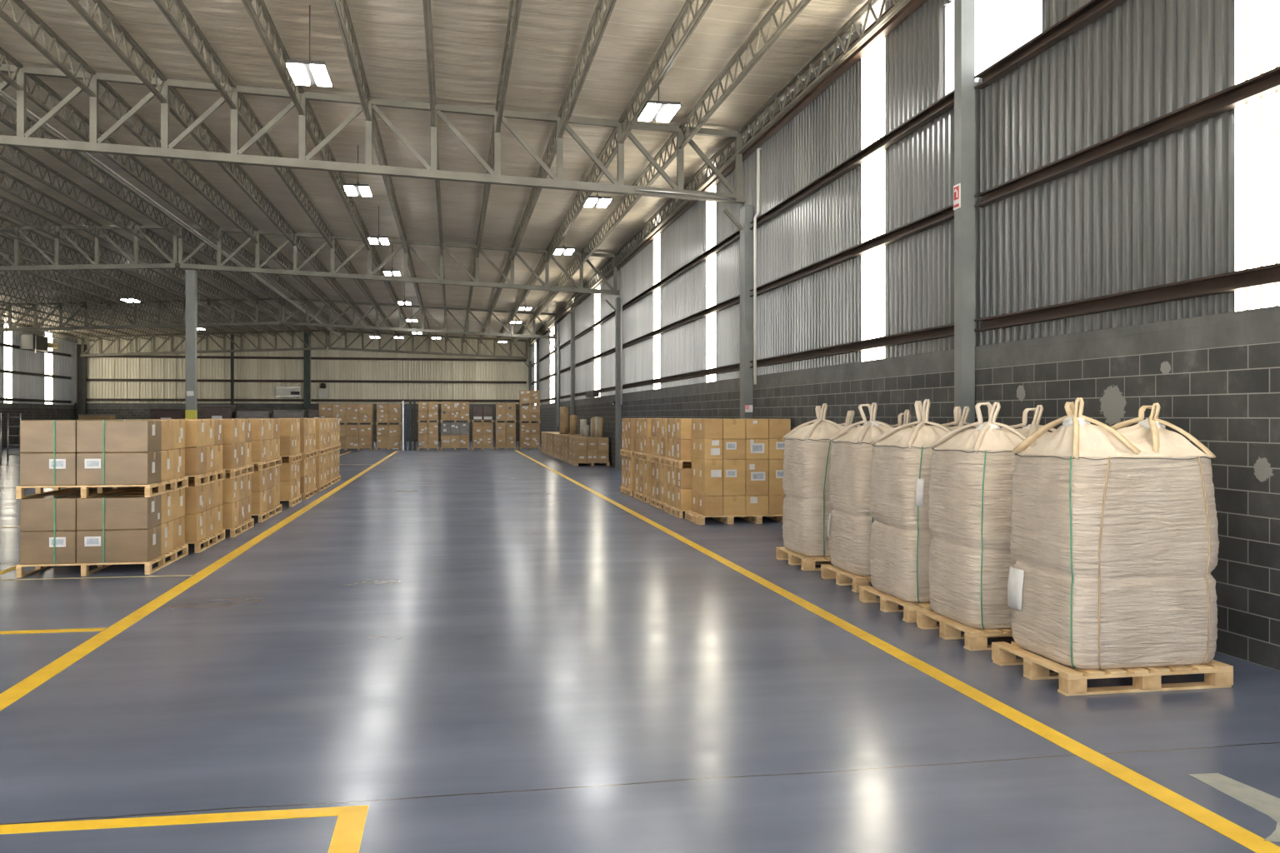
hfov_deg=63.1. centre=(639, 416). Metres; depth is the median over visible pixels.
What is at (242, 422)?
carton
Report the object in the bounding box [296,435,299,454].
carton
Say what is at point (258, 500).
carton
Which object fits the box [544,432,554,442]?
carton
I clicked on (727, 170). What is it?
beam
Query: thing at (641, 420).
carton
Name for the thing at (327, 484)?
wooden pallet
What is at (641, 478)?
carton
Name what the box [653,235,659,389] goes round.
window
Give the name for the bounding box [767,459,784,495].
carton
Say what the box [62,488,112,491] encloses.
carton
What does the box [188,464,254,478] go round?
wooden pallet
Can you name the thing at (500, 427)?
carton
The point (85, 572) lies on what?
wooden pallet
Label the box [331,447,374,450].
wooden pallet
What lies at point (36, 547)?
carton
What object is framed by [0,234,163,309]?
roof beam
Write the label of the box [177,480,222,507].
carton
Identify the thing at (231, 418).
carton
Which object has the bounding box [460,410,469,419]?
carton
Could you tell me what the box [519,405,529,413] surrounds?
carton
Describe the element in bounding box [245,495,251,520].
carton
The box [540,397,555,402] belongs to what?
beam
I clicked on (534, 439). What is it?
carton
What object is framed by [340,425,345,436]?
carton
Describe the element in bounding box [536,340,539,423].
steel column
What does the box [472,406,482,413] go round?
carton
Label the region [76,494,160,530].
carton
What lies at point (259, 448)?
carton
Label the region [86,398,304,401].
beam
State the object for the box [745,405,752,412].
sign
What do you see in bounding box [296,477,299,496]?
carton
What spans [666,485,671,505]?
carton
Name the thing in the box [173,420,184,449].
carton
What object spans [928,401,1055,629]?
bag
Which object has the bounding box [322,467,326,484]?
carton
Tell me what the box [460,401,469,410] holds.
carton
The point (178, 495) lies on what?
carton
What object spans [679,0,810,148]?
roof truss
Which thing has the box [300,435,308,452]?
carton
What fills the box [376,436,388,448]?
carton
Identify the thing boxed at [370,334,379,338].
lamp
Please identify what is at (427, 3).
roof beam
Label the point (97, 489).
band
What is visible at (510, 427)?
carton
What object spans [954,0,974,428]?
steel column
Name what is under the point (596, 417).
paper roll
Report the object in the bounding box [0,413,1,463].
ladder rack
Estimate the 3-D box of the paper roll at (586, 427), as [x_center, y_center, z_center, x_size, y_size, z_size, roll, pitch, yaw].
[-1.953,0.514,38.060,0.200,0.432,0.200,0,0,-10]
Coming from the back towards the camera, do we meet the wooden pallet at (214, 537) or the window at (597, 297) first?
the window at (597, 297)
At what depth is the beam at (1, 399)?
61.47 m
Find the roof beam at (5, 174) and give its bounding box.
[0,169,102,239]
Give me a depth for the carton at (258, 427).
16.90 m
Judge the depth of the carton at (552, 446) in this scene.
44.83 m
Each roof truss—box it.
[0,64,746,204]
[0,225,177,271]
[0,297,281,331]
[80,330,327,356]
[178,225,619,294]
[282,297,557,339]
[327,330,528,359]
[614,138,734,267]
[619,0,713,143]
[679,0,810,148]
[737,0,910,154]
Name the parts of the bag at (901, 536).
neck cord, tie cord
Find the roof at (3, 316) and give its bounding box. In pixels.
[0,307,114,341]
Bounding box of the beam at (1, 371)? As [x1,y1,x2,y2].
[0,370,72,379]
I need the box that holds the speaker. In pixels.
[585,390,599,397]
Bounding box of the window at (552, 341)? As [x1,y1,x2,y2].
[550,327,554,403]
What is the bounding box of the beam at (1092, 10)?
[974,0,1126,89]
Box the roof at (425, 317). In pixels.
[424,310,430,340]
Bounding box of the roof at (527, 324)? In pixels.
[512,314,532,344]
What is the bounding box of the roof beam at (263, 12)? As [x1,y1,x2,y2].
[241,0,304,114]
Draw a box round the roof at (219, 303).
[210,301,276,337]
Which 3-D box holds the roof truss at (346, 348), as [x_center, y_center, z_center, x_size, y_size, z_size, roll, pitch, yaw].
[-14.452,-4.944,71.621,13.504,1.870,0.176,0,0,-10]
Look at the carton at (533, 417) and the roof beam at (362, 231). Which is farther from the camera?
the carton at (533, 417)
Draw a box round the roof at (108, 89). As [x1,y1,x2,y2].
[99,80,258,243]
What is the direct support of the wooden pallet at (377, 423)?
on the carton at (382, 430)
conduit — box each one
[557,325,559,426]
[620,268,622,404]
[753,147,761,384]
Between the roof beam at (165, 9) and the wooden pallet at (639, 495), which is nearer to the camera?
the roof beam at (165, 9)
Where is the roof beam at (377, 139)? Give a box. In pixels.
[372,109,406,253]
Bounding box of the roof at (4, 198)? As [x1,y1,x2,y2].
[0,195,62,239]
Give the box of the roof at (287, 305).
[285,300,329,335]
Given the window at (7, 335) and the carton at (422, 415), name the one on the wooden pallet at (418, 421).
the carton at (422, 415)
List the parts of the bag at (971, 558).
neck cord, tie cord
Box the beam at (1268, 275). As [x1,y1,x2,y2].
[974,263,1279,331]
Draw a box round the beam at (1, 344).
[0,343,72,357]
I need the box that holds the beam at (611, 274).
[572,260,621,308]
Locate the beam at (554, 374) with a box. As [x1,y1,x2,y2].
[539,372,555,381]
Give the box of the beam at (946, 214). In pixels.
[750,204,954,297]
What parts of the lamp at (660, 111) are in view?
led panel, led panel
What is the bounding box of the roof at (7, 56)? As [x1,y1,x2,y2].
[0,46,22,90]
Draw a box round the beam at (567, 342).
[559,339,570,349]
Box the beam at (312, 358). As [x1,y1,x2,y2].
[310,357,526,361]
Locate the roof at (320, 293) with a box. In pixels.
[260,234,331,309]
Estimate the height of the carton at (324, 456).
0.352 m
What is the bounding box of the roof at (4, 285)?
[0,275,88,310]
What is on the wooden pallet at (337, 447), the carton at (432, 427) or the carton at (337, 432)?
the carton at (337, 432)
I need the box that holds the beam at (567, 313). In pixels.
[557,304,574,321]
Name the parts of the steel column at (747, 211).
cap plate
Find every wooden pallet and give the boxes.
[15,476,188,499]
[15,544,188,578]
[140,470,224,487]
[185,529,224,553]
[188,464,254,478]
[222,518,254,537]
[251,457,281,470]
[251,504,281,522]
[280,450,317,459]
[280,453,301,463]
[280,495,301,507]
[300,487,317,499]
[315,446,331,454]
[315,480,331,491]
[330,444,340,451]
[330,475,340,484]
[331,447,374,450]
[340,422,374,424]
[375,422,401,424]
[375,447,401,450]
[417,420,439,422]
[417,447,439,450]
[440,420,469,422]
[440,447,469,449]
[471,420,493,422]
[471,446,493,449]
[494,420,516,422]
[494,446,516,449]
[518,403,540,405]
[518,420,540,423]
[518,446,540,449]
[552,454,559,459]
[560,456,569,463]
[567,460,609,466]
[620,449,649,457]
[620,485,634,496]
[633,451,651,460]
[633,491,651,503]
[650,455,691,464]
[650,497,666,510]
[665,457,691,468]
[665,504,691,518]
[685,510,783,524]
[775,547,831,570]
[820,564,871,592]
[859,585,938,623]
[916,609,1012,650]
[991,641,1233,696]
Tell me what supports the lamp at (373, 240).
hanging from the ceiling
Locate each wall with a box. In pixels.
[0,320,74,404]
[0,402,75,448]
[74,330,531,441]
[530,0,1279,671]
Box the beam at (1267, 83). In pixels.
[974,65,1279,207]
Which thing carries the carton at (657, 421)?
on the carton at (657, 439)
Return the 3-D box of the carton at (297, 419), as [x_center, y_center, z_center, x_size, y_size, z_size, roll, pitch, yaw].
[-7.147,0.215,20.794,0.642,0.352,0.416,0,0,-10]
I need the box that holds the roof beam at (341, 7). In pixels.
[331,0,370,121]
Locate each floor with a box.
[0,440,1279,852]
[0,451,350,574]
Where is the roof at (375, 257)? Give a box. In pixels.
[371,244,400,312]
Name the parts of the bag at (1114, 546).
tie cord, tie cord, neck cord, tie cord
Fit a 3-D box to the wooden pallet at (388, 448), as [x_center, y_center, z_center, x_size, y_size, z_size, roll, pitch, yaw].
[-12.882,1.655,53.461,1.230,0.130,1.000,0,0,-10]
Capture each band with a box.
[53,420,54,485]
[53,489,97,564]
[102,420,104,484]
[102,488,144,563]
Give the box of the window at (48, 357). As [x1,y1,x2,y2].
[45,334,52,404]
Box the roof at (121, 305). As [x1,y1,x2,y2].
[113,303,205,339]
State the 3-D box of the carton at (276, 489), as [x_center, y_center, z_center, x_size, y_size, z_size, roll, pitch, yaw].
[-6.775,1.409,18.482,0.641,0.352,0.660,0,0,-10]
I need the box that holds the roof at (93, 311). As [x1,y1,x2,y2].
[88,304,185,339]
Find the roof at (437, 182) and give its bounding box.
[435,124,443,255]
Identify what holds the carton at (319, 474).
on the wooden pallet at (327, 484)
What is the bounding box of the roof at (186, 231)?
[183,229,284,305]
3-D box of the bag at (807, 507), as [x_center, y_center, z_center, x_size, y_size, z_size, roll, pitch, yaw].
[2.228,0.713,12.185,0.982,1.730,0.934,0,0,-10]
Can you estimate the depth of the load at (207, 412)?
58.74 m
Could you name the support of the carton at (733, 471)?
on the carton at (732, 505)
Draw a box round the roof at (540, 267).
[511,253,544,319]
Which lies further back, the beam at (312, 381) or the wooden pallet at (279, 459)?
the beam at (312, 381)
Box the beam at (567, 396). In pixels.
[559,395,570,399]
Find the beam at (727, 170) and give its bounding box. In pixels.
[618,141,751,267]
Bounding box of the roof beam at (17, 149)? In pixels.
[0,145,142,238]
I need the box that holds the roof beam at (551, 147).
[510,122,556,259]
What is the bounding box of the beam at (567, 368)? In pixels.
[559,366,570,374]
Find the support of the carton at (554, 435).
on the carton at (555, 446)
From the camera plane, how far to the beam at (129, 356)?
69.57 m
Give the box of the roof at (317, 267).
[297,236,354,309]
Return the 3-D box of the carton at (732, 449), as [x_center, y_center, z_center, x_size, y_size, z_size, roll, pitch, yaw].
[1.475,0.526,16.901,0.368,0.329,0.458,0,0,-10]
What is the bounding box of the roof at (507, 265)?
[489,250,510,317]
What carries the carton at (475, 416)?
on the wooden pallet at (472, 421)
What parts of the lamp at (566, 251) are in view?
led panel, led panel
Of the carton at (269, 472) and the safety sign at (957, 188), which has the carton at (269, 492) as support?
the carton at (269, 472)
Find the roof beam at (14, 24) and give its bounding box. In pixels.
[0,0,95,97]
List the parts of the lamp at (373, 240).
led panel, led panel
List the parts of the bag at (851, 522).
neck cord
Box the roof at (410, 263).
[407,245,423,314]
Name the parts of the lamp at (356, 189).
led panel, led panel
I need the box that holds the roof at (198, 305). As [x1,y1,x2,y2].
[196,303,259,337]
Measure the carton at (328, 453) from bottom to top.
0.352 m
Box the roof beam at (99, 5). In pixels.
[66,0,166,103]
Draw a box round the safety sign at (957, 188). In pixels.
[953,183,960,209]
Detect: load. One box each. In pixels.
[77,414,116,419]
[149,409,185,419]
[200,405,235,419]
[236,410,272,418]
[273,410,306,418]
[308,408,319,418]
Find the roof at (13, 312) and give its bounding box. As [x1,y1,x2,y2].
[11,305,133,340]
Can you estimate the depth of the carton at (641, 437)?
21.36 m
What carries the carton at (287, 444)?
on the wooden pallet
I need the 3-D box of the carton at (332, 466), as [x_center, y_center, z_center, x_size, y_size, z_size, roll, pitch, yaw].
[-8.136,1.409,26.415,0.642,0.352,0.726,0,0,-10]
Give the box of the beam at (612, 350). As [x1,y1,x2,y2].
[573,347,614,367]
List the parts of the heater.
casing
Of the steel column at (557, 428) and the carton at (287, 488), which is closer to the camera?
the carton at (287, 488)
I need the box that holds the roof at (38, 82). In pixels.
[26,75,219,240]
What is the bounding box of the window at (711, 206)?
[706,185,715,382]
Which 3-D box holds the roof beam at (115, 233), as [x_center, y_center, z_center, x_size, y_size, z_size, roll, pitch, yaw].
[-18.050,-5.576,41.297,0.079,0.428,19.780,0,0,-10]
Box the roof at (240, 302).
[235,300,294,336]
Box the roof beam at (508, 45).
[495,0,522,132]
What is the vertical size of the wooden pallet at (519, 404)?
0.130 m
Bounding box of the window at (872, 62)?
[861,37,884,361]
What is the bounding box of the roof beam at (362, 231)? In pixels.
[305,100,370,250]
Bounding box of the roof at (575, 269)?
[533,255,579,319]
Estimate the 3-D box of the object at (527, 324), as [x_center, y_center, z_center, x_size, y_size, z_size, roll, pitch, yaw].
[-7.165,-5.176,63.107,0.079,0.428,19.030,0,0,-10]
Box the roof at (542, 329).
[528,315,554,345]
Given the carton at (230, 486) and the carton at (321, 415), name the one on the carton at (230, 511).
the carton at (230, 486)
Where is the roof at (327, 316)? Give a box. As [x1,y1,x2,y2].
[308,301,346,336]
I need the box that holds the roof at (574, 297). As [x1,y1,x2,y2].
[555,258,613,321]
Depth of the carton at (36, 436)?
11.18 m
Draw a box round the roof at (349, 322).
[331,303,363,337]
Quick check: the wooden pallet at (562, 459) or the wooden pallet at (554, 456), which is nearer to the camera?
the wooden pallet at (562, 459)
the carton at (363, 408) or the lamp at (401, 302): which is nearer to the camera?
the lamp at (401, 302)
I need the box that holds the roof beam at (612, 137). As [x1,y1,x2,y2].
[545,127,617,262]
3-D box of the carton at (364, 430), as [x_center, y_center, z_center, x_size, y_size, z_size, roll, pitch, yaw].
[-14.003,0.714,53.256,0.640,0.583,0.935,0,0,-10]
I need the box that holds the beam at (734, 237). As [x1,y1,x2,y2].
[620,230,739,310]
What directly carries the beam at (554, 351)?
attached to the wall at (1161, 211)
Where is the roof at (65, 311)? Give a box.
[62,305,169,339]
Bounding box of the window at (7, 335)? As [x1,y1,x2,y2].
[4,325,11,403]
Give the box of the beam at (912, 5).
[746,0,927,153]
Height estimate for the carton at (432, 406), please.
0.463 m
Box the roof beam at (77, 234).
[60,230,212,307]
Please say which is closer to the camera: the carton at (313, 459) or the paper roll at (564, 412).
the carton at (313, 459)
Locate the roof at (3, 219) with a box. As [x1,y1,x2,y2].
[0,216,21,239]
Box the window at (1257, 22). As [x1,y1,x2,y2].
[1235,0,1279,311]
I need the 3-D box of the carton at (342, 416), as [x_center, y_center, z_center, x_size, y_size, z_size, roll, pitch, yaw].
[-15.276,0.059,53.028,0.640,0.463,0.935,0,0,-10]
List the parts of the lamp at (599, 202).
led panel, led panel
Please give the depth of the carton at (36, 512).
11.18 m
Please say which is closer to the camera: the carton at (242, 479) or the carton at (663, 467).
the carton at (242, 479)
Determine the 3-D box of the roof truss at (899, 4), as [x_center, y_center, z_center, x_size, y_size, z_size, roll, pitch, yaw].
[3.801,-5.131,8.766,0.079,0.428,21.780,0,0,-10]
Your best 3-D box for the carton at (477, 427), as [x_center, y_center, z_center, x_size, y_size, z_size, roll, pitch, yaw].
[-8.433,0.624,54.061,0.513,0.643,0.935,0,0,-10]
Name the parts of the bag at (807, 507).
neck cord, tie cord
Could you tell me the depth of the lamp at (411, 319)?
50.67 m
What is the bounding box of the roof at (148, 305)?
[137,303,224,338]
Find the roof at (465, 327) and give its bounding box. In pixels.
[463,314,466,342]
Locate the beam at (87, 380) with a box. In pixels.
[86,379,304,382]
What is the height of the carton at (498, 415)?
0.433 m
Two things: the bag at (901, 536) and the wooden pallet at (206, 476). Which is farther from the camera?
the wooden pallet at (206, 476)
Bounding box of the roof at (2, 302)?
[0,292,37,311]
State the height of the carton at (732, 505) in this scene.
0.314 m
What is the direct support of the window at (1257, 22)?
in the wall at (1161, 211)
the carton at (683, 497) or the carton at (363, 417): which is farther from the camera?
the carton at (363, 417)
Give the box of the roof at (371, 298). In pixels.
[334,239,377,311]
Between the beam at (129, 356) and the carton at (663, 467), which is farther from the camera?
the beam at (129, 356)
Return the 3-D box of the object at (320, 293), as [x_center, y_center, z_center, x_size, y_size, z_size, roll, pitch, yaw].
[-13.632,-5.580,42.096,0.079,0.428,19.780,0,0,-10]
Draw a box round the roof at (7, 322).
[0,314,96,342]
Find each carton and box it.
[20,420,77,453]
[20,452,79,485]
[20,495,80,531]
[20,530,76,564]
[40,491,97,495]
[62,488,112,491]
[76,420,160,452]
[76,450,160,485]
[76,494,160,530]
[76,525,160,563]
[92,486,144,488]
[102,490,173,524]
[117,487,184,519]
[123,419,169,419]
[143,484,205,514]
[160,420,173,450]
[160,450,173,481]
[160,520,173,554]
[169,419,222,445]
[170,481,214,510]
[171,448,184,479]
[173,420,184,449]
[173,515,184,549]
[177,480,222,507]
[185,420,205,447]
[185,446,205,475]
[185,510,206,542]
[188,476,239,503]
[205,420,214,446]
[205,445,214,473]
[205,507,214,537]
[209,475,244,499]
[214,505,222,533]
[215,445,222,471]
[217,473,251,497]
[221,443,239,469]
[221,500,239,528]
[222,419,239,444]
[225,469,266,492]
[230,418,257,419]
[238,419,244,443]
[239,442,244,467]
[239,498,245,524]
[245,419,251,442]
[245,441,251,465]
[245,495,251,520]
[248,467,273,489]
[251,419,266,440]
[251,440,267,462]
[251,490,266,514]
[254,465,279,486]
[255,462,294,481]
[257,418,294,437]
[266,419,273,439]
[266,439,273,460]
[266,487,273,510]
[273,419,279,439]
[273,438,279,459]
[273,485,279,507]
[275,460,296,479]
[275,460,299,478]
[280,436,294,455]
[280,480,294,499]
[281,457,311,474]
[281,458,308,476]
[283,455,315,473]
[293,418,296,436]
[293,436,296,454]
[294,479,297,497]
[296,418,299,436]
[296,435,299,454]
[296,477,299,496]
[300,418,308,435]
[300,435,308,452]
[300,475,308,493]
[301,454,322,470]
[308,418,312,434]
[308,435,312,451]
[308,473,312,490]
[310,453,326,469]
[311,418,315,434]
[311,434,315,450]
[311,471,315,489]
[315,418,323,434]
[315,433,323,449]
[315,469,323,485]
[319,404,332,413]
[319,413,332,418]
[320,450,333,465]
[320,452,329,467]
[322,418,326,433]
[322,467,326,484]
[323,433,326,448]
[324,450,336,464]
[325,432,329,447]
[326,418,329,432]
[326,466,329,481]
[329,465,333,479]
[330,418,333,432]
[330,431,334,446]
[331,449,339,463]
[332,404,345,413]
[332,413,345,422]
[333,418,336,431]
[333,431,336,445]
[333,463,336,478]
[335,436,345,448]
[336,418,339,431]
[336,430,339,444]
[336,462,339,476]
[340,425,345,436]
[345,404,359,413]
[345,413,359,422]
[345,425,359,436]
[345,436,359,448]
[359,404,373,413]
[359,413,373,422]
[359,425,373,436]
[359,435,373,448]
[376,404,388,413]
[376,413,388,422]
[376,425,388,436]
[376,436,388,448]
[388,404,400,413]
[388,413,400,422]
[388,425,400,436]
[388,435,400,447]
[418,401,428,410]
[418,410,428,419]
[418,422,428,434]
[418,435,428,447]
[428,401,438,410]
[428,410,438,419]
[428,422,438,434]
[428,435,438,447]
[440,401,450,410]
[440,410,450,419]
[440,422,450,434]
[440,435,450,447]
[450,401,459,410]
[450,410,459,419]
[450,422,459,434]
[450,435,459,447]
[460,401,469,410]
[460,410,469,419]
[460,422,469,434]
[460,435,469,447]
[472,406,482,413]
[472,413,482,419]
[472,422,482,434]
[472,435,482,447]
[482,406,493,413]
[482,413,493,419]
[482,422,493,434]
[482,435,493,447]
[495,403,505,411]
[495,411,505,419]
[495,422,505,434]
[495,435,505,447]
[505,403,515,411]
[505,411,515,419]
[505,422,515,434]
[505,435,515,447]
[519,390,529,396]
[519,396,529,403]
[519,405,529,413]
[519,413,529,420]
[519,423,529,434]
[519,435,529,447]
[530,390,539,396]
[530,396,539,403]
[530,405,539,413]
[530,413,539,420]
[530,423,539,434]
[530,435,539,447]
[541,431,559,441]
[541,440,544,450]
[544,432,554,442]
[544,441,547,451]
[547,432,569,442]
[547,442,549,452]
[550,433,569,444]
[550,443,554,454]
[553,434,556,444]
[554,444,556,454]
[556,434,579,445]
[556,445,561,456]
[561,435,579,446]
[561,445,564,457]
[564,435,590,447]
[564,446,569,459]
[569,436,582,449]
[569,448,572,460]
[572,437,586,449]
[572,449,586,462]
[586,436,597,449]
[586,450,597,462]
[597,436,608,449]
[597,450,608,462]
[621,418,624,434]
[621,434,624,449]
[621,455,641,471]
[621,470,624,487]
[625,418,628,434]
[625,434,628,450]
[625,455,649,472]
[625,471,628,488]
[628,418,634,434]
[628,434,634,450]
[628,456,654,474]
[628,472,634,489]
[635,418,639,434]
[635,435,639,452]
[635,458,658,475]
[635,475,639,492]
[639,418,643,435]
[639,435,643,453]
[639,459,663,476]
[639,475,643,494]
[643,418,651,436]
[643,435,651,454]
[643,460,669,478]
[643,477,651,496]
[651,418,657,436]
[651,436,655,455]
[651,461,684,480]
[651,480,656,499]
[655,418,689,437]
[655,437,660,456]
[655,462,689,482]
[655,481,660,501]
[660,419,666,438]
[660,437,666,457]
[660,463,691,484]
[660,482,666,503]
[666,419,671,438]
[666,438,671,458]
[666,465,691,485]
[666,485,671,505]
[671,419,675,439]
[671,439,676,459]
[671,466,691,487]
[671,486,676,507]
[675,419,691,439]
[675,439,692,460]
[675,467,691,489]
[675,488,691,509]
[690,418,719,419]
[691,419,698,438]
[691,438,699,458]
[691,457,698,494]
[691,492,698,513]
[698,419,722,439]
[698,439,722,459]
[698,459,722,496]
[698,494,722,515]
[722,419,744,439]
[722,439,745,459]
[722,460,745,495]
[722,495,745,515]
[745,419,768,439]
[745,439,768,459]
[745,459,768,495]
[745,495,768,514]
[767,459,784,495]
[768,419,790,439]
[768,439,784,459]
[768,495,785,514]
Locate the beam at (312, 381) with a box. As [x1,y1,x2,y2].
[310,380,526,384]
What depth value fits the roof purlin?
48.67 m
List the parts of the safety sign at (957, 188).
red panel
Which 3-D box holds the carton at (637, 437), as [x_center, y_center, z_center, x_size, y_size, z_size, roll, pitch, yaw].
[0.240,0.568,21.922,0.621,0.352,0.483,0,0,-10]
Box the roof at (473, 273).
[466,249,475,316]
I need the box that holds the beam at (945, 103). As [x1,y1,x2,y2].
[750,90,954,229]
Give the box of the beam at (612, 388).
[574,386,614,396]
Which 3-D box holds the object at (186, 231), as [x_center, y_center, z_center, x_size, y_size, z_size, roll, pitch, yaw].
[-15.841,-5.670,41.697,0.079,0.428,19.780,0,0,-10]
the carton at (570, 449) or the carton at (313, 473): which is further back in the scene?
the carton at (570, 449)
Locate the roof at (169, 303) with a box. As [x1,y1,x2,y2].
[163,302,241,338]
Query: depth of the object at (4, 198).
28.90 m
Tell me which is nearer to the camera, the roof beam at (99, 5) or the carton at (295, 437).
the roof beam at (99, 5)
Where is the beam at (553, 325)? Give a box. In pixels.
[537,318,559,339]
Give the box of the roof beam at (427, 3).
[422,0,435,126]
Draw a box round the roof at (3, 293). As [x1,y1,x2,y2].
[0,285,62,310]
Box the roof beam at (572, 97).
[557,0,616,138]
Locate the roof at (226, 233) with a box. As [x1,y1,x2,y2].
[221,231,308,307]
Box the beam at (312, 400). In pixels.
[310,399,519,402]
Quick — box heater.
[20,334,59,353]
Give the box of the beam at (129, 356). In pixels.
[86,355,304,359]
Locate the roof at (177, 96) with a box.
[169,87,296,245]
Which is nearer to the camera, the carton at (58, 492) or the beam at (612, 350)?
the carton at (58, 492)
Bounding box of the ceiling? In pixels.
[0,0,886,339]
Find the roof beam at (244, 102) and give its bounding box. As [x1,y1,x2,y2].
[238,93,333,248]
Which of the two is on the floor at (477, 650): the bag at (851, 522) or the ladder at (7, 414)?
the ladder at (7, 414)
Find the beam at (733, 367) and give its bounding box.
[620,363,739,389]
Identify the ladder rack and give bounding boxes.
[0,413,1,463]
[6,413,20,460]
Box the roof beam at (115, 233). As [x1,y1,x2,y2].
[100,229,236,307]
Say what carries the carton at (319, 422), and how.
on the carton at (319, 437)
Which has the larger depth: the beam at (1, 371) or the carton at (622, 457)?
the beam at (1, 371)
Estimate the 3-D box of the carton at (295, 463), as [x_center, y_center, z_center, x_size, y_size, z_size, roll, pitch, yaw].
[-7.072,1.056,20.376,0.642,0.352,0.416,0,0,-10]
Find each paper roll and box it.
[560,406,569,434]
[570,415,577,434]
[580,419,586,435]
[584,425,589,436]
[591,417,594,437]
[595,416,599,437]
[598,417,603,437]
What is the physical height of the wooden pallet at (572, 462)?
0.130 m
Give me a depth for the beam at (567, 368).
51.06 m
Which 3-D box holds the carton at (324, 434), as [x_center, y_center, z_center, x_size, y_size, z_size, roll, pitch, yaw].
[-7.835,0.568,24.802,0.642,0.352,0.710,0,0,-10]
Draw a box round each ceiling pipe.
[0,89,344,339]
[0,95,341,339]
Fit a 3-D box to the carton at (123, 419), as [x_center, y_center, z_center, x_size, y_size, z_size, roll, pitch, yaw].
[-6.757,0.215,14.198,0.638,0.351,0.493,0,0,-10]
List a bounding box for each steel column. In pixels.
[76,344,86,419]
[185,270,197,419]
[230,335,234,405]
[304,332,310,418]
[523,360,531,390]
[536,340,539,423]
[549,340,559,431]
[570,309,574,415]
[605,297,621,469]
[723,205,754,419]
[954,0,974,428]
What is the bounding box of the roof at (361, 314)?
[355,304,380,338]
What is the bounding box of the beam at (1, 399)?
[0,398,70,403]
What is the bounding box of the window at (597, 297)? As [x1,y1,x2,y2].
[594,287,599,397]
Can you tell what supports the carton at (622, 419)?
on the carton at (622, 435)
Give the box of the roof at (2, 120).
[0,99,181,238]
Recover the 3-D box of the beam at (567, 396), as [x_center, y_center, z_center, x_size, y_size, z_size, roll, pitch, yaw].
[-3.593,-0.960,50.618,0.100,0.125,6.340,0,0,-10]
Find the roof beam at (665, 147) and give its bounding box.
[580,133,676,264]
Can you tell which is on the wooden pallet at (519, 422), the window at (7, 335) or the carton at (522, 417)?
the carton at (522, 417)
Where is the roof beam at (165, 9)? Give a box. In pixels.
[153,0,236,109]
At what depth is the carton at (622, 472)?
23.54 m
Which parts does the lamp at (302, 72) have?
led panel, led panel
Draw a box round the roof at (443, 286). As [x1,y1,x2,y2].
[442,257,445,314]
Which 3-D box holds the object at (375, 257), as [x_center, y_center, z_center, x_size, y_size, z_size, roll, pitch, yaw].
[-10.318,-5.446,42.695,0.079,0.428,19.780,0,0,-10]
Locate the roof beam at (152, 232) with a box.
[140,229,260,306]
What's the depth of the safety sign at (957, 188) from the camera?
11.12 m
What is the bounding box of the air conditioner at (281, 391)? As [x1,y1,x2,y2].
[275,386,300,396]
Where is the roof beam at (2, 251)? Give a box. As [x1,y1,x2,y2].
[0,249,138,309]
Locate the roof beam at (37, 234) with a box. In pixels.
[20,230,185,308]
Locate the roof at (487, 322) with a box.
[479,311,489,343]
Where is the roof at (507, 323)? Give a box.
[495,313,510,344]
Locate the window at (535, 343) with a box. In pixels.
[535,343,535,405]
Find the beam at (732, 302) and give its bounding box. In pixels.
[620,295,739,349]
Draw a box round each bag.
[782,403,860,556]
[827,402,915,576]
[869,399,978,603]
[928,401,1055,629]
[1007,397,1219,669]
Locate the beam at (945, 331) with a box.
[750,323,954,368]
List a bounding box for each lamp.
[120,277,139,302]
[196,326,204,329]
[285,5,332,86]
[318,383,327,397]
[343,145,371,196]
[368,205,389,244]
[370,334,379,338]
[383,244,400,275]
[394,320,403,338]
[397,282,410,304]
[405,316,417,321]
[412,315,421,334]
[431,335,440,339]
[510,319,521,323]
[518,305,531,310]
[554,238,574,254]
[583,168,611,208]
[637,63,680,122]
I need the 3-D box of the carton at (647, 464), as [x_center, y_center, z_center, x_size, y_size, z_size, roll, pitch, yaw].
[0.416,1.056,20.959,0.622,0.352,0.483,0,0,-10]
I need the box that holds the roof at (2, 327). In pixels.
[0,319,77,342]
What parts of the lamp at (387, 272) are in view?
led panel, led panel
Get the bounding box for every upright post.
[401,401,404,450]
[405,405,407,450]
[408,400,412,450]
[412,401,415,450]
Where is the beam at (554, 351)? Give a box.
[538,349,555,362]
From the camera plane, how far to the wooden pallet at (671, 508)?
18.00 m
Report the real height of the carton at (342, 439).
0.583 m
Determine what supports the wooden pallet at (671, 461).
on the carton at (683, 476)

